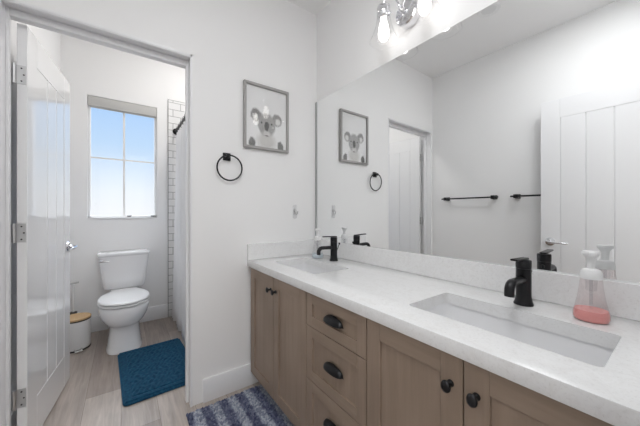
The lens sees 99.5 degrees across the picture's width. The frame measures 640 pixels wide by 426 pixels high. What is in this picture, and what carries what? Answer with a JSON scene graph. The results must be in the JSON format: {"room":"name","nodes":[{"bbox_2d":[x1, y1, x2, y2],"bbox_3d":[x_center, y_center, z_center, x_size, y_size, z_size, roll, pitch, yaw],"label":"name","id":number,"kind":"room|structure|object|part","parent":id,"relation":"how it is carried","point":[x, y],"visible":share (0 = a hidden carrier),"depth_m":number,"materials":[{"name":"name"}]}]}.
{"room":"bathroom","nodes":[
{"label":"bathroom","id":0,"kind":"room"},
{"bbox_2d":[11,20,60,409],"bbox_3d":[-1.410,-0.375,1.050,0.120,3.050,3.670,0,0,-36],"label":"wall","id":1,"kind":"structure","parent":0,"point":[50,41],"depth_m":1.43,"materials":[{"name":"white paint"}]},
{"bbox_2d":[11,409,16,425],"bbox_3d":[-1.916,1.079,1.863,0.016,0.142,1.520,0,0,-36],"label":"baseboard","id":2,"kind":"structure","parent":1,"relation":"attached to","point":[14,413],"depth_m":1.38,"materials":[{"name":"white paint"}]},
{"bbox_2d":[61,34,184,316],"bbox_3d":[-1.716,-0.375,3.021,1.700,3.050,0.120,0,0,-36],"label":"wall","id":3,"kind":"structure","parent":0,"point":[89,68],"depth_m":2.68,"materials":[{"name":"white paint"}]},
{"bbox_2d":[88,106,156,217],"bbox_3d":[-2.019,-0.533,2.793,0.572,1.183,0.132,0,0,-36],"label":"window","id":4,"kind":"structure","parent":3,"relation":"in","point":[89,107],"depth_m":2.79,"materials":[{"name":"white plastic"}]},
{"bbox_2d":[88,95,156,117],"bbox_3d":[-2.004,-1.069,2.773,0.566,0.107,0.053,0,0,-36],"label":"roller shade","id":5,"kind":"object","parent":4,"relation":"attached to","point":[93,101],"visible":1,"depth_m":2.74,"materials":[{"name":"grey fabric"}]},
{"bbox_3d":[-2.002,-1.023,2.769,0.532,0.014,0.016,0,0,-36],"label":"rail","id":6,"kind":"part","parent":5,"relation":"part of","materials":[{"name":"grey fabric"}]},
{"bbox_3d":[-2.019,0.056,2.793,0.572,0.005,0.132,0,0,-36],"label":"sill","id":7,"kind":"part","parent":4,"relation":"part of","materials":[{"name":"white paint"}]},
{"bbox_2d":[91,304,167,331],"bbox_3d":[-2.017,1.077,2.718,0.858,0.145,0.016,0,0,-36],"label":"baseboard","id":8,"kind":"structure","parent":3,"relation":"attached to","point":[160,311],"depth_m":2.86,"materials":[{"name":"white paint"}]},
{"bbox_2d":[168,99,184,316],"bbox_3d":[-1.330,-0.045,3.219,0.841,2.390,0.012,0,0,-36],"label":"wall tile","id":9,"kind":"structure","parent":3,"relation":"attached to","point":[176,109],"depth_m":2.99,"materials":[{"name":"white tile"}]},
{"bbox_2d":[173,117,184,134],"bbox_3d":[-1.157,-0.897,2.400,0.068,0.068,1.517,0,0,-36],"label":"curtain rod","id":10,"kind":"object","parent":9,"relation":"attached to","point":[183,119],"visible":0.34,"depth_m":2.83,"materials":[{"name":"black metal"}]},
{"bbox_2d":[172,114,184,344],"bbox_3d":[-1.192,0.100,2.419,0.090,2.031,1.301,0,0,-36],"label":"shower curtain","id":11,"kind":"object","parent":10,"relation":"hanging from","point":[178,302],"visible":0.35,"depth_m":2.54,"materials":[{"name":"white fabric"}]},
{"bbox_3d":[-1.157,-0.897,2.400,0.025,0.025,1.498,0,0,-36],"label":"rod","id":12,"kind":"part","parent":10,"relation":"part of","materials":[{"name":"black metal"}]},
{"bbox_2d":[42,316,260,425],"bbox_3d":[-0.111,1.190,0.127,4.700,0.080,6.850,0,0,-36],"label":"floor","id":13,"kind":"structure","parent":0,"point":[91,396],"depth_m":1.69,"materials":[{"name":"beige wood"}]},
{"bbox_2d":[70,281,79,314],"bbox_3d":[-2.198,0.884,2.412,0.094,0.529,0.094,0,0,-36],"label":"toilet brush","id":14,"kind":"object","parent":13,"relation":"on","point":[72,283],"visible":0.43,"depth_m":2.41,"materials":[{"name":"white"}]},
{"bbox_3d":[-2.198,0.764,2.412,0.020,0.248,0.020,0,0,-36],"label":"handle","id":15,"kind":"part","parent":14,"relation":"part of","materials":[{"name":"white"}]},
{"bbox_2d":[70,312,90,353],"bbox_3d":[-2.056,1.016,2.277,0.201,0.266,0.235,0,0,-36],"label":"bin","id":16,"kind":"object","parent":13,"relation":"on","point":[80,323],"visible":0.65,"depth_m":2.25,"materials":[{"name":"white"}]},
{"bbox_3d":[-2.066,0.890,2.291,0.201,0.014,0.201,0,0,-36],"label":"lid","id":17,"kind":"part","parent":16,"relation":"part of","materials":[{"name":"brown wood"}]},
{"bbox_2d":[97,249,149,354],"bbox_3d":[-1.766,0.765,2.447,0.414,0.770,0.726,0,0,-36],"label":"toilet","id":18,"kind":"object","parent":13,"relation":"on","point":[122,272],"visible":1,"depth_m":2.34,"materials":[{"name":"white ceramic"}]},
{"bbox_3d":[-1.924,0.573,2.665,0.396,0.315,0.188,0,0,-36],"label":"tank","id":19,"kind":"part","parent":18,"relation":"part of","materials":[{"name":"white ceramic"}]},
{"bbox_3d":[-1.921,0.397,2.660,0.414,0.034,0.199,0,0,-36],"label":"tank lid","id":20,"kind":"part","parent":18,"relation":"part of","materials":[{"name":"white ceramic"}]},
{"bbox_3d":[-1.703,0.754,2.361,0.366,0.013,0.513,0,0,-36],"label":"seat","id":21,"kind":"part","parent":18,"relation":"part of","materials":[{"name":"white plastic"}]},
{"bbox_3d":[-1.705,0.729,2.364,0.364,0.018,0.516,0,0,-36],"label":"seat lid","id":22,"kind":"part","parent":18,"relation":"part of","materials":[{"name":"white plastic"}]},
{"bbox_2d":[118,338,184,405],"bbox_3d":[-1.216,1.136,2.021,0.450,0.026,0.754,0,0,-39],"label":"bath mat","id":23,"kind":"object","parent":13,"relation":"on","point":[150,371],"visible":0.9,"depth_m":1.93,"materials":[{"name":"blue fabric"}]},
{"bbox_2d":[186,385,293,425],"bbox_3d":[-0.144,1.137,1.080,0.478,0.023,1.440,0,0,-36],"label":"striped rug","id":24,"kind":"object","parent":13,"relation":"on","point":[254,406],"visible":0.94,"depth_m":1.53,"materials":[{"name":"fabric"}]},
{"bbox_2d":[251,268,306,425],"bbox_3d":[-0.057,0.754,1.671,0.575,0.791,0.682,0,0,-36],"label":"vanity cabinet","id":25,"kind":"object","parent":13,"relation":"on","point":[278,308],"visible":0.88,"depth_m":1.45,"materials":[{"name":"beige wood"}]},
{"bbox_3d":[-0.351,0.706,1.654,0.019,0.685,0.332,0,0,-36],"label":"door","id":26,"kind":"part","parent":25,"relation":"part of","materials":[{"name":"beige wood"}]},
{"bbox_3d":[-0.154,0.706,1.383,0.019,0.685,0.332,0,0,-36],"label":"door","id":27,"kind":"part","parent":25,"relation":"part of","materials":[{"name":"beige wood"}]},
{"bbox_2d":[247,239,639,425],"bbox_3d":[0.266,0.285,1.249,0.569,0.147,1.774,0,0,-36],"label":"countertop","id":28,"kind":"structure","parent":25,"relation":"on","point":[393,289],"depth_m":0.87,"materials":[{"name":"white stone"}]},
{"bbox_2d":[290,264,332,273],"bbox_3d":[-0.064,0.436,1.637,0.292,0.154,0.508,0,0,-36],"label":"undermount sink","id":29,"kind":"object","parent":28,"relation":"in","point":[308,268],"visible":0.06,"depth_m":1.84,"materials":[{"name":"white ceramic"}]},
{"bbox_2d":[312,228,322,257],"bbox_3d":[-0.017,0.215,1.887,0.080,0.202,0.080,0,0,34],"label":"soap dispenser","id":30,"kind":"object","parent":28,"relation":"on","point":[317,237],"visible":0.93,"depth_m":1.87,"materials":[{"name":"clear plastic"}]},
{"bbox_2d":[317,236,339,260],"bbox_3d":[0.056,0.234,1.751,0.182,0.164,0.057,0,0,-36],"label":"faucet","id":31,"kind":"object","parent":28,"relation":"on","point":[333,248],"visible":1,"depth_m":1.75,"materials":[{"name":"black metal"}]},
{"bbox_3d":[0.032,0.242,1.734,0.123,0.052,0.029,0,0,-36],"label":"spout","id":32,"kind":"part","parent":31,"relation":"part of","materials":[{"name":"black metal"}]},
{"bbox_2d":[504,257,533,306],"bbox_3d":[0.667,0.234,0.908,0.182,0.164,0.057,0,0,-36],"label":"faucet","id":33,"kind":"object","parent":28,"relation":"on","point":[522,281],"visible":1,"depth_m":0.91,"materials":[{"name":"black metal"}]},
{"bbox_3d":[0.643,0.242,0.891,0.123,0.052,0.029,0,0,-36],"label":"spout","id":34,"kind":"part","parent":33,"relation":"part of","materials":[{"name":"black metal"}]},
{"bbox_3d":[0.675,0.158,0.914,0.108,0.011,0.022,0,0,-36],"label":"lever handle","id":35,"kind":"part","parent":33,"relation":"part of","materials":[{"name":"black metal"}]},
{"bbox_2d":[425,303,613,366],"bbox_3d":[0.537,0.436,0.811,0.295,0.154,0.516,0,0,-36],"label":"undermount sink","id":36,"kind":"object","parent":28,"relation":"in","point":[593,354],"visible":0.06,"depth_m":0.85,"materials":[{"name":"white ceramic"}]},
{"bbox_2d":[573,250,610,323],"bbox_3d":[0.798,0.215,0.798,0.081,0.202,0.081,0,0,34],"label":"soap dispenser","id":37,"kind":"object","parent":28,"relation":"on","point":[592,314],"visible":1,"depth_m":0.78,"materials":[{"name":"clear plastic"}]},
{"bbox_2d":[306,292,366,425],"bbox_3d":[0.258,0.754,1.241,0.571,0.791,0.385,0,0,-36],"label":"base cabinet","id":38,"kind":"object","parent":13,"relation":"on","point":[336,336],"visible":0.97,"depth_m":1.07,"materials":[{"name":"beige wood"}]},
{"bbox_3d":[0.044,0.854,1.071,0.026,0.032,0.122,0,0,-36],"label":"cup pull","id":39,"kind":"part","parent":38,"relation":"part of","materials":[{"name":"black metal"}]},
{"bbox_3d":[0.056,0.901,1.093,0.019,0.293,0.377,0,0,-36],"label":"drawer","id":40,"kind":"part","parent":38,"relation":"part of","materials":[{"name":"beige wood"}]},
{"bbox_3d":[0.044,0.620,1.071,0.026,0.032,0.122,0,0,-36],"label":"cup pull","id":41,"kind":"part","parent":38,"relation":"part of","materials":[{"name":"black metal"}]},
{"bbox_3d":[0.044,0.428,1.071,0.026,0.032,0.122,0,0,-36],"label":"cup pull","id":42,"kind":"part","parent":38,"relation":"part of","materials":[{"name":"black metal"}]},
{"bbox_3d":[0.056,0.436,1.093,0.019,0.147,0.377,0,0,-36],"label":"drawer","id":43,"kind":"part","parent":38,"relation":"part of","materials":[{"name":"beige wood"}]},
{"bbox_2d":[367,318,613,425],"bbox_3d":[0.570,0.754,0.807,0.575,0.791,0.683,0,0,-36],"label":"vanity cabinet","id":44,"kind":"object","parent":13,"relation":"on","point":[411,382],"visible":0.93,"depth_m":0.73,"materials":[{"name":"beige wood"}]},
{"bbox_3d":[0.264,0.706,0.806,0.019,0.685,0.326,0,0,-36],"label":"door","id":45,"kind":"part","parent":44,"relation":"part of","materials":[{"name":"beige wood"}]},
{"bbox_3d":[0.322,0.437,0.684,0.030,0.031,0.026,0,0,-36],"label":"knob","id":46,"kind":"part","parent":44,"relation":"part of","materials":[{"name":"black metal"}]},
{"bbox_3d":[0.359,0.437,0.633,0.030,0.031,0.026,0,0,-36],"label":"knob","id":47,"kind":"part","parent":44,"relation":"part of","materials":[{"name":"black metal"}]},
{"bbox_3d":[0.459,0.706,0.538,0.019,0.685,0.330,0,0,-36],"label":"door","id":48,"kind":"part","parent":44,"relation":"part of","materials":[{"name":"beige wood"}]},
{"bbox_2d":[19,0,316,405],"bbox_3d":[-0.747,-0.375,1.685,1.700,3.050,0.120,0,0,-36],"label":"wall","id":49,"kind":"structure","parent":0,"point":[271,43],"depth_m":1.74,"materials":[{"name":"white paint"}]},
{"bbox_2d":[0,0,191,425],"bbox_3d":[-1.101,0.110,1.426,0.767,2.081,0.127,0,0,-36],"label":"door frame","id":50,"kind":"structure","parent":49,"relation":"attached to","point":[16,10],"depth_m":1.23,"materials":[{"name":"white paint"}]},
{"bbox_2d":[11,23,78,425],"bbox_3d":[-1.565,0.126,1.558,0.160,2.022,0.693,0,0,-30],"label":"door","id":51,"kind":"structure","parent":50,"relation":"attached to","point":[41,233],"depth_m":1.44,"materials":[{"name":"white paint"}]},
{"bbox_3d":[-1.647,0.230,1.796,0.062,0.066,0.150,0,0,-30],"label":"lever handle","id":52,"kind":"part","parent":51,"relation":"part of","materials":[{"name":"silver metal"}]},
{"bbox_2d":[216,153,242,180],"bbox_3d":[-0.573,-0.287,1.712,0.166,0.179,0.040,0,0,-36],"label":"towel ring","id":53,"kind":"object","parent":49,"relation":"attached to","point":[226,156],"visible":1,"depth_m":1.71,"materials":[{"name":"black metal"}]},
{"bbox_2d":[203,363,258,402],"bbox_3d":[-0.370,1.079,1.874,0.828,0.142,0.016,0,0,-36],"label":"baseboard","id":54,"kind":"structure","parent":49,"relation":"attached to","point":[224,383],"depth_m":1.71,"materials":[{"name":"white paint"}]},
{"bbox_2d":[243,79,288,153],"bbox_3d":[-0.366,-0.648,1.870,0.333,0.440,0.024,0,0,-36],"label":"framed picture","id":55,"kind":"object","parent":49,"relation":"attached to","point":[265,108],"visible":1,"depth_m":1.87,"materials":[{"name":"white paper"}]},
{"bbox_2d":[288,0,331,15],"bbox_3d":[-0.111,-1.775,0.127,4.700,0.450,6.850,0,0,-36],"label":"ceiling","id":56,"kind":"structure","parent":0,"point":[315,7],"depth_m":2.02,"materials":[{"name":"white paint"}]},
{"bbox_2d":[317,0,638,283],"bbox_3d":[0.063,-0.375,2.118,0.120,3.050,3.670,0,0,-36],"label":"wall","id":57,"kind":"structure","parent":0,"point":[347,52],"depth_m":1.72,"materials":[{"name":"white paint"}]},
{"bbox_2d":[371,0,438,44],"bbox_3d":[0.424,-1.048,1.367,0.176,0.255,0.397,0,0,-36],"label":"vanity light","id":58,"kind":"object","parent":57,"relation":"attached to","point":[409,12],"visible":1,"depth_m":1.41,"materials":[{"name":"white glass"}]},
{"bbox_2d":[377,2,389,21],"bbox_3d":[0.343,-1.079,1.459,0.070,0.073,0.070,0,0,-36],"label":"socket","id":59,"kind":"object","parent":58,"relation":"attached to","point":[383,9],"depth_m":1.43,"materials":[{"name":"silver metal"}]},
{"bbox_3d":[0.343,-0.982,1.459,0.057,0.120,0.057,0,0,-36],"label":"bulb","id":60,"kind":"part","parent":58,"relation":"part of","materials":[{"name":"white glass"}]},
{"bbox_3d":[0.383,-1.106,1.421,0.119,0.138,0.030,0,0,33],"label":"arm","id":61,"kind":"part","parent":58,"relation":"part of","materials":[{"name":"silver metal"}]},
{"bbox_3d":[0.455,-1.040,1.414,0.071,0.128,0.128,0,0,-36],"label":"wall plate","id":62,"kind":"part","parent":58,"relation":"part of","materials":[{"name":"silver metal"}]},
{"bbox_3d":[0.486,-0.982,1.262,0.057,0.120,0.057,0,0,-36],"label":"bulb","id":63,"kind":"part","parent":58,"relation":"part of","materials":[{"name":"white glass"}]},
{"bbox_2d":[315,0,639,283],"bbox_3d":[0.490,-0.324,1.415,0.006,1.069,1.765,0,0,-37],"label":"vanity mirror","id":64,"kind":"object","parent":57,"relation":"attached to","point":[511,131],"visible":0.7,"depth_m":1.09,"materials":[{"name":"silver mirror"}]},
{"bbox_2d":[316,240,639,320],"bbox_3d":[0.494,0.264,1.402,0.020,0.106,1.754,0,0,-36],"label":"backsplash","id":65,"kind":"structure","parent":57,"relation":"attached to","point":[621,299],"depth_m":1.07,"materials":[{"name":"white stone"}]}
]}

